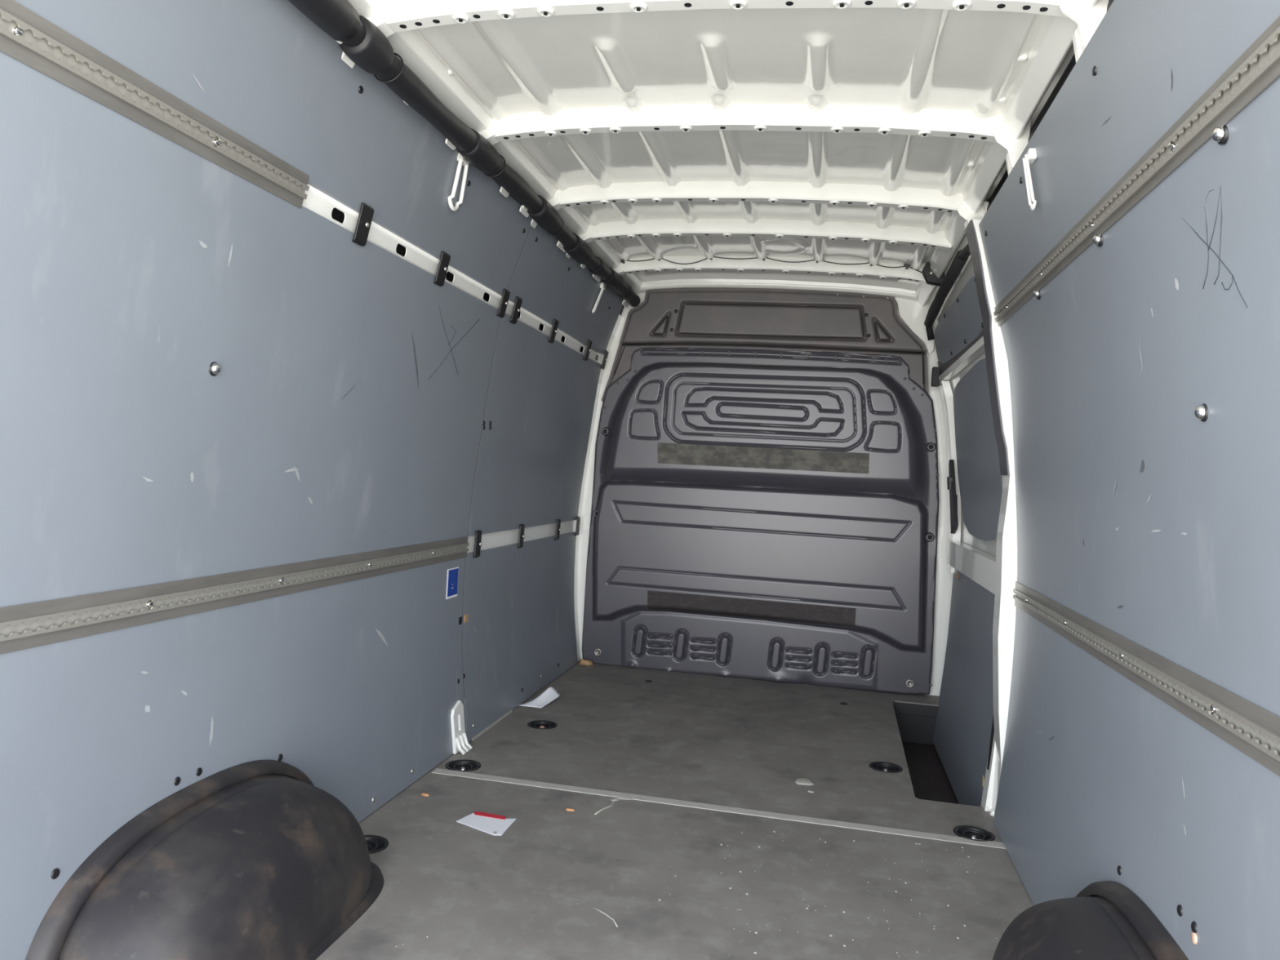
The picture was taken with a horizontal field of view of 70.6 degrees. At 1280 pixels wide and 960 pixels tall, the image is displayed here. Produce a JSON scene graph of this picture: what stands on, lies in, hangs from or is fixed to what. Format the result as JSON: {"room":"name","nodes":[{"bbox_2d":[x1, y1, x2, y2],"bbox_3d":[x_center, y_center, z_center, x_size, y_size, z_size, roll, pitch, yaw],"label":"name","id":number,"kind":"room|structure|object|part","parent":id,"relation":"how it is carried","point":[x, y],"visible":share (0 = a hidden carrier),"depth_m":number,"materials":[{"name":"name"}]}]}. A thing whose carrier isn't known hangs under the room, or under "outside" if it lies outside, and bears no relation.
{"room":"cargo space","nodes":[
{"label":"cargo space","id":0,"kind":"room"},
{"bbox_2d":[302,183,622,661],"bbox_3d":[-0.646,0.063,2.667,0.165,1.850,4.290,3,1,11],"label":"frame","id":1,"kind":"structure","parent":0,"point":[317,201],"depth_m":3.26,"materials":[{"name":"white paint"}]},
{"bbox_2d":[0,0,309,208],"bbox_3d":[-0.866,-0.625,1.266,0.019,0.071,1.412,3,1,11],"label":"rail","id":2,"kind":"object","parent":1,"relation":"attached to","point":[26,37],"visible":1,"depth_m":1.47,"materials":[{"name":"metal"}]},
{"bbox_2d":[0,557,466,959],"bbox_3d":[-0.884,0.581,1.902,0.057,0.694,2.658,3,1,11],"label":"wall panel","id":3,"kind":"object","parent":1,"relation":"attached to","point":[355,686],"visible":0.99,"depth_m":1.90,"materials":[{"name":"grey laminate"}]},
{"bbox_2d":[447,568,458,596],"bbox_3d":[-0.643,0.352,3.107,0.001,0.090,0.083,3,1,11],"label":"sticker","id":4,"kind":"object","parent":3,"relation":"attached to","point":[452,573],"depth_m":3.11,"materials":[{"name":"blue paper"}]},
{"bbox_2d":[0,536,469,654],"bbox_3d":[-0.878,0.234,1.903,0.014,0.073,2.660,3,1,11],"label":"rail","id":5,"kind":"object","parent":1,"relation":"attached to","point":[33,624],"visible":1,"depth_m":1.80,"materials":[{"name":"metal"}]},
{"bbox_2d":[0,51,500,607],"bbox_3d":[-0.818,-0.184,1.903,0.092,0.832,2.683,3,1,11],"label":"wall panel","id":6,"kind":"object","parent":1,"relation":"attached to","point":[204,371],"visible":1,"depth_m":1.72,"materials":[{"name":"grey plastic"}]},
{"bbox_2d":[13,0,532,296],"bbox_3d":[-0.690,-0.786,1.866,0.098,0.282,2.658,3,1,11],"label":"wall panel","id":7,"kind":"object","parent":1,"relation":"attached to","point":[263,70],"visible":0.99,"depth_m":1.88,"materials":[{"name":"grey laminate"}]},
{"bbox_2d":[448,152,469,211],"bbox_3d":[-0.512,-0.841,2.562,0.054,0.146,0.099,3,1,11],"label":"loop","id":8,"kind":"object","parent":7,"relation":"hanging from","point":[461,161],"visible":0.92,"depth_m":2.55,"materials":[{"name":"white paint"}]},
{"bbox_2d":[351,202,373,246],"bbox_3d":[-0.673,-0.621,2.197,0.029,0.094,0.054,3,1,11],"label":"clip","id":9,"kind":"object","parent":1,"relation":"attached to","point":[361,233],"visible":1,"depth_m":2.19,"materials":[{"name":"black plastic"}]},
{"bbox_2d":[433,251,450,286],"bbox_3d":[-0.581,-0.619,2.651,0.029,0.094,0.054,3,1,11],"label":"clip","id":10,"kind":"object","parent":1,"relation":"attached to","point":[445,258],"visible":1,"depth_m":2.64,"materials":[{"name":"black plastic"}]},
{"bbox_2d":[331,207,583,352],"bbox_3d":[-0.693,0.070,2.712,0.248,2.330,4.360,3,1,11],"label":"holes","id":11,"kind":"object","parent":1,"relation":"attached to","point":[336,215],"depth_m":2.61,"materials":[{"name":"plastic"}]},
{"bbox_2d":[473,529,481,557],"bbox_3d":[-0.588,0.233,3.291,0.021,0.098,0.050,3,1,11],"label":"clip","id":12,"kind":"object","parent":1,"relation":"attached to","point":[477,544],"visible":1,"depth_m":3.28,"materials":[{"name":"black plastic"}]},
{"bbox_2d":[496,288,510,317],"bbox_3d":[-0.477,-0.618,3.160,0.029,0.094,0.054,3,1,11],"label":"clip","id":13,"kind":"object","parent":1,"relation":"attached to","point":[505,295],"visible":1,"depth_m":3.15,"materials":[{"name":"black plastic"}]},
{"bbox_2d":[509,296,522,324],"bbox_3d":[-0.451,-0.618,3.288,0.029,0.094,0.054,3,1,11],"label":"clip","id":14,"kind":"object","parent":1,"relation":"attached to","point":[516,310],"visible":1,"depth_m":3.28,"materials":[{"name":"black plastic"}]},
{"bbox_2d":[462,226,577,742],"bbox_3d":[-0.373,0.009,3.903,0.191,1.864,1.468,3,1,11],"label":"wall panel","id":15,"kind":"object","parent":1,"relation":"attached to","point":[518,625],"visible":0.98,"depth_m":3.72,"materials":[{"name":"grey laminate"}]},
{"bbox_2d":[517,524,524,547],"bbox_3d":[-0.491,0.234,3.765,0.021,0.098,0.050,3,1,11],"label":"clip","id":16,"kind":"object","parent":1,"relation":"attached to","point":[522,528],"visible":1,"depth_m":3.76,"materials":[{"name":"black plastic"}]},
{"bbox_2d":[467,313,601,536],"bbox_3d":[-0.407,-0.195,3.915,0.091,0.799,1.461,3,1,11],"label":"wall panel","id":17,"kind":"object","parent":1,"relation":"attached to","point":[541,395],"visible":1,"depth_m":3.72,"materials":[{"name":"grey laminate"}]},
{"bbox_2d":[547,319,559,343],"bbox_3d":[-0.358,-0.616,3.744,0.029,0.094,0.054,3,1,11],"label":"clip","id":18,"kind":"object","parent":1,"relation":"attached to","point":[554,327],"visible":1,"depth_m":3.73,"materials":[{"name":"black plastic"}]},
{"bbox_2d":[555,519,560,540],"bbox_3d":[-0.386,0.236,4.284,0.021,0.098,0.050,3,1,11],"label":"clip","id":19,"kind":"object","parent":1,"relation":"attached to","point":[558,521],"visible":1,"depth_m":4.28,"materials":[{"name":"black plastic"}]},
{"bbox_2d":[507,223,623,354],"bbox_3d":[-0.279,-0.780,3.890,0.098,0.282,1.461,3,1,11],"label":"wall panel","id":20,"kind":"object","parent":1,"relation":"attached to","point":[550,285],"visible":0.99,"depth_m":3.69,"materials":[{"name":"grey plastic"}]},
{"bbox_2d":[591,282,605,313],"bbox_3d":[-0.190,-0.833,4.153,0.050,0.139,0.040,3,1,11],"label":"loop","id":21,"kind":"object","parent":20,"relation":"attached to","point":[602,286],"visible":1,"depth_m":4.14,"materials":[{"name":"white paint"}]},
{"bbox_2d":[575,516,580,535],"bbox_3d":[-0.316,0.237,4.630,0.021,0.098,0.050,3,1,11],"label":"clip","id":22,"kind":"object","parent":1,"relation":"attached to","point":[578,520],"visible":1,"depth_m":4.62,"materials":[{"name":"black plastic"}]},
{"bbox_2d":[582,339,592,360],"bbox_3d":[-0.248,-0.615,4.288,0.029,0.094,0.054,3,1,11],"label":"clip","id":23,"kind":"object","parent":1,"relation":"attached to","point":[589,343],"visible":1,"depth_m":4.28,"materials":[{"name":"black plastic"}]},
{"bbox_2d":[600,350,608,369],"bbox_3d":[-0.181,-0.614,4.615,0.029,0.094,0.054,3,1,11],"label":"clip","id":24,"kind":"object","parent":1,"relation":"attached to","point":[606,354],"visible":1,"depth_m":4.61,"materials":[{"name":"black plastic"}]},
{"bbox_2d":[315,660,1033,959],"bbox_3d":[0.154,0.997,2.512,1.900,0.018,4.310,3,1,11],"label":"floor","id":25,"kind":"structure","parent":0,"point":[475,894],"depth_m":2.45,"materials":[{"name":"grey wood"}]},
{"bbox_2d":[25,760,384,959],"bbox_3d":[-0.774,0.782,1.819,0.294,0.314,0.890,3,1,11],"label":"wheel arch cover","id":26,"kind":"object","parent":25,"relation":"on","point":[250,860],"visible":1,"depth_m":1.68,"materials":[{"name":"black plastic"}]},
{"bbox_2d":[364,835,388,853],"bbox_3d":[-0.707,0.950,2.325,0.116,0.027,0.116,3,1,11],"label":"tie-down ring","id":27,"kind":"object","parent":25,"relation":"in","point":[375,843],"visible":0.43,"depth_m":2.35,"materials":[{"name":"black plastic"}]},
{"bbox_2d":[420,792,429,796],"bbox_3d":[-0.640,0.936,2.691,0.030,0.006,0.015,3,1,11],"label":"chip","id":28,"kind":"object","parent":25,"relation":"on","point":[425,794],"visible":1,"depth_m":2.69,"materials":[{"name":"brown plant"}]},
{"bbox_2d":[450,700,472,755],"bbox_3d":[-0.614,0.854,3.122,0.064,0.169,0.092,3,1,11],"label":"pillar foot","id":29,"kind":"object","parent":25,"relation":"on","point":[460,740],"visible":1,"depth_m":3.11,"materials":[{"name":"white metal"}]},
{"bbox_3d":[-0.629,0.852,3.125,0.033,0.165,0.092,3,1,11],"label":"plate","id":30,"kind":"part","parent":29,"relation":"part of","materials":[{"name":"white paint"}]},
{"bbox_2d":[444,759,480,771],"bbox_3d":[-0.582,0.951,2.973,0.116,0.027,0.116,3,1,11],"label":"tie-down ring","id":31,"kind":"object","parent":25,"relation":"in","point":[460,765],"visible":0.77,"depth_m":2.99,"materials":[{"name":"black plastic"}]},
{"bbox_2d":[456,811,515,835],"bbox_3d":[-0.433,0.951,2.509,0.150,0.003,0.137,3,1,11],"label":"leaflet","id":32,"kind":"object","parent":25,"relation":"on","point":[491,824],"visible":1,"depth_m":2.51,"materials":[{"name":"white paper"}]},
{"bbox_2d":[520,687,560,707],"bbox_3d":[-0.399,0.911,3.795,0.083,0.058,0.215,4,1,44],"label":"paper sheet","id":33,"kind":"object","parent":25,"relation":"on","point":[550,694],"visible":1,"depth_m":3.80,"materials":[{"name":"white paper"}]},
{"bbox_2d":[527,720,557,728],"bbox_3d":[-0.378,0.958,3.496,0.116,0.027,0.116,3,1,11],"label":"tie-down ring","id":34,"kind":"object","parent":25,"relation":"in","point":[537,724],"visible":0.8,"depth_m":3.52,"materials":[{"name":"black plastic"}]},
{"bbox_2d":[564,808,575,811],"bbox_3d":[-0.205,0.962,2.640,0.031,0.006,0.012,3,1,-5],"label":"chip","id":35,"kind":"object","parent":25,"relation":"on","point":[566,809],"visible":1,"depth_m":2.64,"materials":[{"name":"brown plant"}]},
{"bbox_2d":[578,658,593,665],"bbox_3d":[-0.275,0.930,4.623,0.082,0.026,0.041,3,1,11],"label":"wood splinter","id":36,"kind":"object","parent":25,"relation":"on","point":[585,662],"visible":1,"depth_m":4.61,"materials":[{"name":"brown wood"}]},
{"bbox_2d":[593,906,617,927],"bbox_3d":[-0.074,0.978,2.026,0.012,0.003,0.100,3,1,-35],"label":"smear","id":37,"kind":"object","parent":25,"relation":"on","point":[593,907],"visible":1,"depth_m":2.03,"materials":[{"name":"grey"}]},
{"bbox_2d":[594,797,631,814],"bbox_3d":[-0.094,0.971,2.700,0.043,0.005,0.174,4,1,37],"label":"smear","id":38,"kind":"object","parent":25,"relation":"on","point":[618,798],"visible":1,"depth_m":2.73,"materials":[{"name":"grey"}]},
{"bbox_2d":[395,801,1001,956],"bbox_3d":[0.226,0.994,2.189,1.296,0.002,0.955,3,1,11],"label":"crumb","id":39,"kind":"object","parent":25,"relation":"on","point":[756,932],"visible":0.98,"depth_m":2.15,"materials":[{"name":"grey"}]},
{"bbox_2d":[431,768,1005,848],"bbox_3d":[0.190,0.987,2.735,1.744,0.002,0.042,3,1,11],"label":"strip","id":40,"kind":"object","parent":25,"relation":"on","point":[450,772],"visible":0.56,"depth_m":2.72,"materials":[{"name":"metal"}]},
{"bbox_2d":[794,777,815,785],"bbox_3d":[0.545,1.004,3.016,0.064,0.004,0.074,3,1,-4],"label":"dirt splotch","id":41,"kind":"object","parent":25,"relation":"on","point":[804,781],"visible":1,"depth_m":3.00,"materials":[{"name":"grey"}]},
{"bbox_2d":[869,761,902,773],"bbox_3d":[0.874,1.034,3.217,0.116,0.027,0.116,3,1,11],"label":"tie-down ring","id":42,"kind":"object","parent":25,"relation":"in","point":[884,766],"visible":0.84,"depth_m":3.24,"materials":[{"name":"black plastic"}]},
{"bbox_2d":[893,702,959,804],"bbox_3d":[1.181,1.141,3.543,0.365,0.195,1.380,3,1,11],"label":"well","id":43,"kind":"object","parent":25,"relation":"attached to","point":[916,723],"visible":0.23,"depth_m":4.05,"materials":[{"name":"black rubber"}]},
{"bbox_2d":[952,825,995,841],"bbox_3d":[0.975,1.045,2.641,0.116,0.027,0.116,3,1,11],"label":"tie-down ring","id":44,"kind":"object","parent":25,"relation":"in","point":[968,832],"visible":0.77,"depth_m":2.66,"materials":[{"name":"black plastic"}]},
{"bbox_2d":[986,804,994,817],"bbox_3d":[1.100,0.970,2.790,0.037,0.139,0.128,3,1,11],"label":"pillar foot","id":45,"kind":"object","parent":25,"relation":"on","point":[988,807],"visible":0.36,"depth_m":2.83,"materials":[{"name":"white metal"}]},
{"bbox_2d":[992,880,1188,959],"bbox_3d":[0.719,0.873,1.474,0.262,0.314,0.890,3,1,11],"label":"wheel arch cover","id":46,"kind":"object","parent":25,"relation":"on","point":[1116,924],"visible":1,"depth_m":1.53,"materials":[{"name":"black plastic"}]},
{"bbox_2d":[388,0,1074,290],"bbox_3d":[0.271,-0.950,2.508,1.620,0.092,4.338,3,1,11],"label":"ceiling","id":47,"kind":"structure","parent":0,"point":[912,60],"depth_m":2.29,"materials":[{"name":"white paint"}]},
{"bbox_2d":[288,0,640,307],"bbox_3d":[-0.450,-0.920,2.571,0.097,0.089,4.175,3,1,11],"label":"conduit","id":48,"kind":"object","parent":47,"relation":"attached to","point":[363,42],"depth_m":2.26,"materials":[{"name":"black plastic"}]},
{"bbox_3d":[-0.503,-0.911,2.426,0.020,0.031,0.058,3,1,11],"label":"roof bracket","id":49,"kind":"part","parent":48,"relation":"part of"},
{"bbox_3d":[-0.420,-0.909,2.832,0.020,0.031,0.061,3,1,11],"label":"roof bracket","id":50,"kind":"part","parent":48,"relation":"part of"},
{"bbox_3d":[-0.382,-0.905,3.027,0.020,0.031,0.077,3,1,11],"label":"roof bracket","id":51,"kind":"part","parent":48,"relation":"part of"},
{"bbox_3d":[-0.295,-0.900,3.463,0.020,0.031,0.106,3,1,11],"label":"roof bracket","id":52,"kind":"part","parent":48,"relation":"part of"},
{"bbox_3d":[-0.187,-0.901,3.990,0.020,0.031,0.116,3,1,11],"label":"roof bracket","id":53,"kind":"part","parent":48,"relation":"part of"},
{"bbox_3d":[-0.070,-0.896,4.570,0.020,0.031,0.106,3,1,11],"label":"roof bracket","id":54,"kind":"part","parent":48,"relation":"part of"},
{"bbox_2d":[341,0,1109,68],"bbox_3d":[0.101,-0.900,1.800,1.525,0.204,0.071,3,1,11],"label":"roof beam","id":55,"kind":"structure","parent":47,"relation":"attached to","point":[397,15],"depth_m":1.80,"materials":[{"name":"white metal"}]},
{"bbox_2d":[462,103,1031,175],"bbox_3d":[0.228,-0.898,2.421,1.525,0.204,0.071,3,1,11],"label":"roof beam","id":56,"kind":"structure","parent":47,"relation":"attached to","point":[834,118],"depth_m":2.38,"materials":[{"name":"white metal"}]},
{"bbox_2d":[530,181,986,228],"bbox_3d":[0.353,-0.897,3.037,1.525,0.204,0.071,3,1,11],"label":"roof beam","id":57,"kind":"structure","parent":47,"relation":"attached to","point":[902,197],"depth_m":3.00,"materials":[{"name":"white metal"}]},
{"bbox_2d":[565,218,951,258],"bbox_3d":[0.418,-0.917,3.465,1.480,0.164,0.050,3,1,11],"label":"roof beam","id":58,"kind":"structure","parent":47,"relation":"attached to","point":[892,234],"depth_m":3.43,"materials":[{"name":"white metal"}]},
{"bbox_2d":[604,256,927,285],"bbox_3d":[0.535,-0.915,4.038,1.480,0.164,0.050,3,1,11],"label":"roof beam","id":59,"kind":"structure","parent":47,"relation":"attached to","point":[716,264],"depth_m":4.01,"materials":[{"name":"white metal"}]},
{"bbox_2d":[620,256,921,272],"bbox_3d":[0.564,-0.949,3.999,1.402,0.084,0.018,3,1,11],"label":"cable","id":60,"kind":"object","parent":59,"relation":"attached to","point":[907,266],"visible":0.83,"depth_m":3.99,"materials":[{"name":"black plastic"}]},
{"bbox_2d":[966,161,973,167],"bbox_3d":[0.953,-0.910,2.608,0.021,0.011,0.022,3,1,11],"label":"plug","id":61,"kind":"object","parent":47,"relation":"attached to","point":[971,164],"visible":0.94,"depth_m":2.60,"materials":[{"name":"white paint"}]},
{"bbox_2d":[997,97,1006,103],"bbox_3d":[0.866,-0.910,2.166,0.021,0.011,0.022,3,1,11],"label":"plug","id":62,"kind":"object","parent":47,"relation":"attached to","point":[1003,100],"visible":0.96,"depth_m":2.16,"materials":[{"name":"white paint"}]},
{"bbox_2d":[1017,53,1027,62],"bbox_3d":[0.824,-0.910,1.951,0.021,0.011,0.022,3,1,11],"label":"plug","id":63,"kind":"object","parent":47,"relation":"attached to","point":[1023,58],"visible":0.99,"depth_m":1.95,"materials":[{"name":"white paint"}]},
{"bbox_2d":[986,0,1114,210],"bbox_3d":[0.842,-0.811,1.535,0.060,0.170,2.660,3,1,11],"label":"trim","id":64,"kind":"structure","parent":47,"relation":"attached to","point":[1072,63],"depth_m":2.06,"materials":[{"name":"black plastic"}]},
{"bbox_2d":[582,288,938,694],"bbox_3d":[0.594,0.022,4.457,1.740,1.953,0.148,3,1,11],"label":"bulkhead","id":65,"kind":"object","parent":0,"point":[765,507],"visible":1,"depth_m":4.43,"materials":[{"name":"grey paint"}]},
{"bbox_2d":[577,292,953,695],"bbox_3d":[0.625,0.115,4.564,2.140,2.360,0.025,3,1,11],"label":"pillars","id":66,"kind":"structure","parent":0,"point":[944,581],"depth_m":4.38,"materials":[{"name":"white metal"}]},
{"bbox_2d":[347,0,642,293],"bbox_3d":[-0.444,-1.020,2.603,0.095,0.124,4.240,3,1,11],"label":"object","id":67,"kind":"structure","parent":66,"relation":"attached to","point":[415,55],"depth_m":2.40,"materials":[{"name":"white paint"}]},
{"bbox_2d":[637,279,918,301],"bbox_3d":[0.667,-0.948,4.503,1.400,0.086,0.065,3,1,11],"label":"trim","id":68,"kind":"structure","parent":66,"relation":"attached to","point":[900,293],"depth_m":4.47,"materials":[{"name":"white paint"}]},
{"bbox_2d":[894,297,934,354],"bbox_3d":[1.328,-0.802,4.391,0.209,0.381,0.020,3,1,11],"label":"trim","id":69,"kind":"structure","parent":66,"relation":"attached to","point":[912,313],"depth_m":4.38,"materials":[{"name":"white paint"}]},
{"bbox_2d":[924,201,1002,806],"bbox_3d":[1.250,0.191,3.552,0.247,2.100,1.540,3,1,11],"label":"door","id":70,"kind":"structure","parent":66,"relation":"in","point":[964,731],"depth_m":3.55,"materials":[{"name":"white paint"}]},
{"bbox_2d":[921,261,946,286],"bbox_3d":[1.239,-0.871,3.776,0.113,0.109,0.071,3,1,11],"label":"bracket","id":71,"kind":"object","parent":70,"relation":"attached to","point":[931,278],"visible":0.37,"depth_m":3.77,"materials":[{"name":"black plastic"}]},
{"bbox_3d":[1.250,-0.598,3.554,0.058,0.183,1.311,3,1,11],"label":"panel","id":72,"kind":"part","parent":70,"relation":"part of","materials":[{"name":"grey plastic"}]},
{"bbox_3d":[1.278,0.809,3.539,0.057,0.810,1.350,3,1,11],"label":"panel","id":73,"kind":"part","parent":70,"relation":"part of","materials":[{"name":"grey laminate"}]},
{"bbox_3d":[1.288,-0.100,3.448,0.092,0.658,1.268,3,1,11],"label":"panel","id":74,"kind":"part","parent":70,"relation":"part of","materials":[{"name":"grey laminate"}]},
{"bbox_2d":[915,0,1097,306],"bbox_3d":[0.959,-0.920,2.318,0.094,0.153,4.240,3,1,11],"label":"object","id":75,"kind":"structure","parent":66,"relation":"attached to","point":[1053,43],"depth_m":2.14,"materials":[{"name":"white paint"}]},
{"bbox_2d":[964,217,1004,811],"bbox_3d":[1.093,0.118,2.874,0.220,1.880,0.070,3,1,11],"label":"trim","id":76,"kind":"structure","parent":0,"point":[987,795],"depth_m":2.84,"materials":[{"name":"white paint"}]},
{"bbox_2d":[972,218,1017,818],"bbox_3d":[1.078,0.135,2.792,0.222,1.848,0.118,3,1,11],"label":"pillar","id":77,"kind":"structure","parent":0,"point":[1005,609],"depth_m":2.73,"materials":[{"name":"white metal"}]},
{"bbox_2d":[964,219,1008,475],"bbox_3d":[1.076,-0.405,2.804,0.159,0.772,0.113,3,1,11],"label":"trim","id":78,"kind":"structure","parent":77,"relation":"attached to","point":[970,230],"depth_m":2.79,"materials":[{"name":"grey paint"}]},
{"bbox_3d":[0.818,0.165,1.486,0.174,1.840,2.560,3,1,11],"label":"wall","id":79,"kind":"structure","parent":0,"visible":0},
{"bbox_2d":[978,0,1279,306],"bbox_3d":[0.806,-0.637,1.494,0.080,0.274,2.525,3,1,11],"label":"wall panel","id":80,"kind":"object","parent":79,"relation":"attached to","point":[1146,63],"visible":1,"depth_m":1.55,"materials":[{"name":"grey laminate"}]},
{"bbox_2d":[1022,147,1036,210],"bbox_3d":[0.888,-0.683,2.062,0.036,0.128,0.062,3,1,11],"label":"loop","id":81,"kind":"object","parent":80,"relation":"hanging from","point":[1030,157],"visible":1,"depth_m":2.05,"materials":[{"name":"white paint"}]},
{"bbox_2d":[993,606,1279,959],"bbox_3d":[0.851,0.686,1.481,0.037,0.694,2.525,3,1,11],"label":"wall panel","id":82,"kind":"object","parent":79,"relation":"attached to","point":[1102,779],"visible":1,"depth_m":1.64,"materials":[{"name":"grey laminate"}]},
{"bbox_2d":[993,15,1279,326],"bbox_3d":[0.826,-0.497,1.493,0.020,0.056,2.532,3,1,11],"label":"rail","id":83,"kind":"object","parent":79,"relation":"attached to","point":[1258,66],"visible":1,"depth_m":1.37,"materials":[{"name":"metal"}]},
{"bbox_2d":[1000,75,1279,716],"bbox_3d":[0.862,-0.079,1.508,0.115,0.826,2.579,3,1,11],"label":"wall panel","id":84,"kind":"object","parent":79,"relation":"attached to","point":[1144,375],"visible":0.92,"depth_m":1.48,"materials":[{"name":"grey laminate"}]},
{"bbox_2d":[1013,581,1279,776],"bbox_3d":[0.878,0.339,1.484,0.014,0.073,2.540,3,1,11],"label":"rail","id":85,"kind":"object","parent":79,"relation":"attached to","point":[1254,731],"visible":1,"depth_m":1.49,"materials":[{"name":"metal"}]}
]}

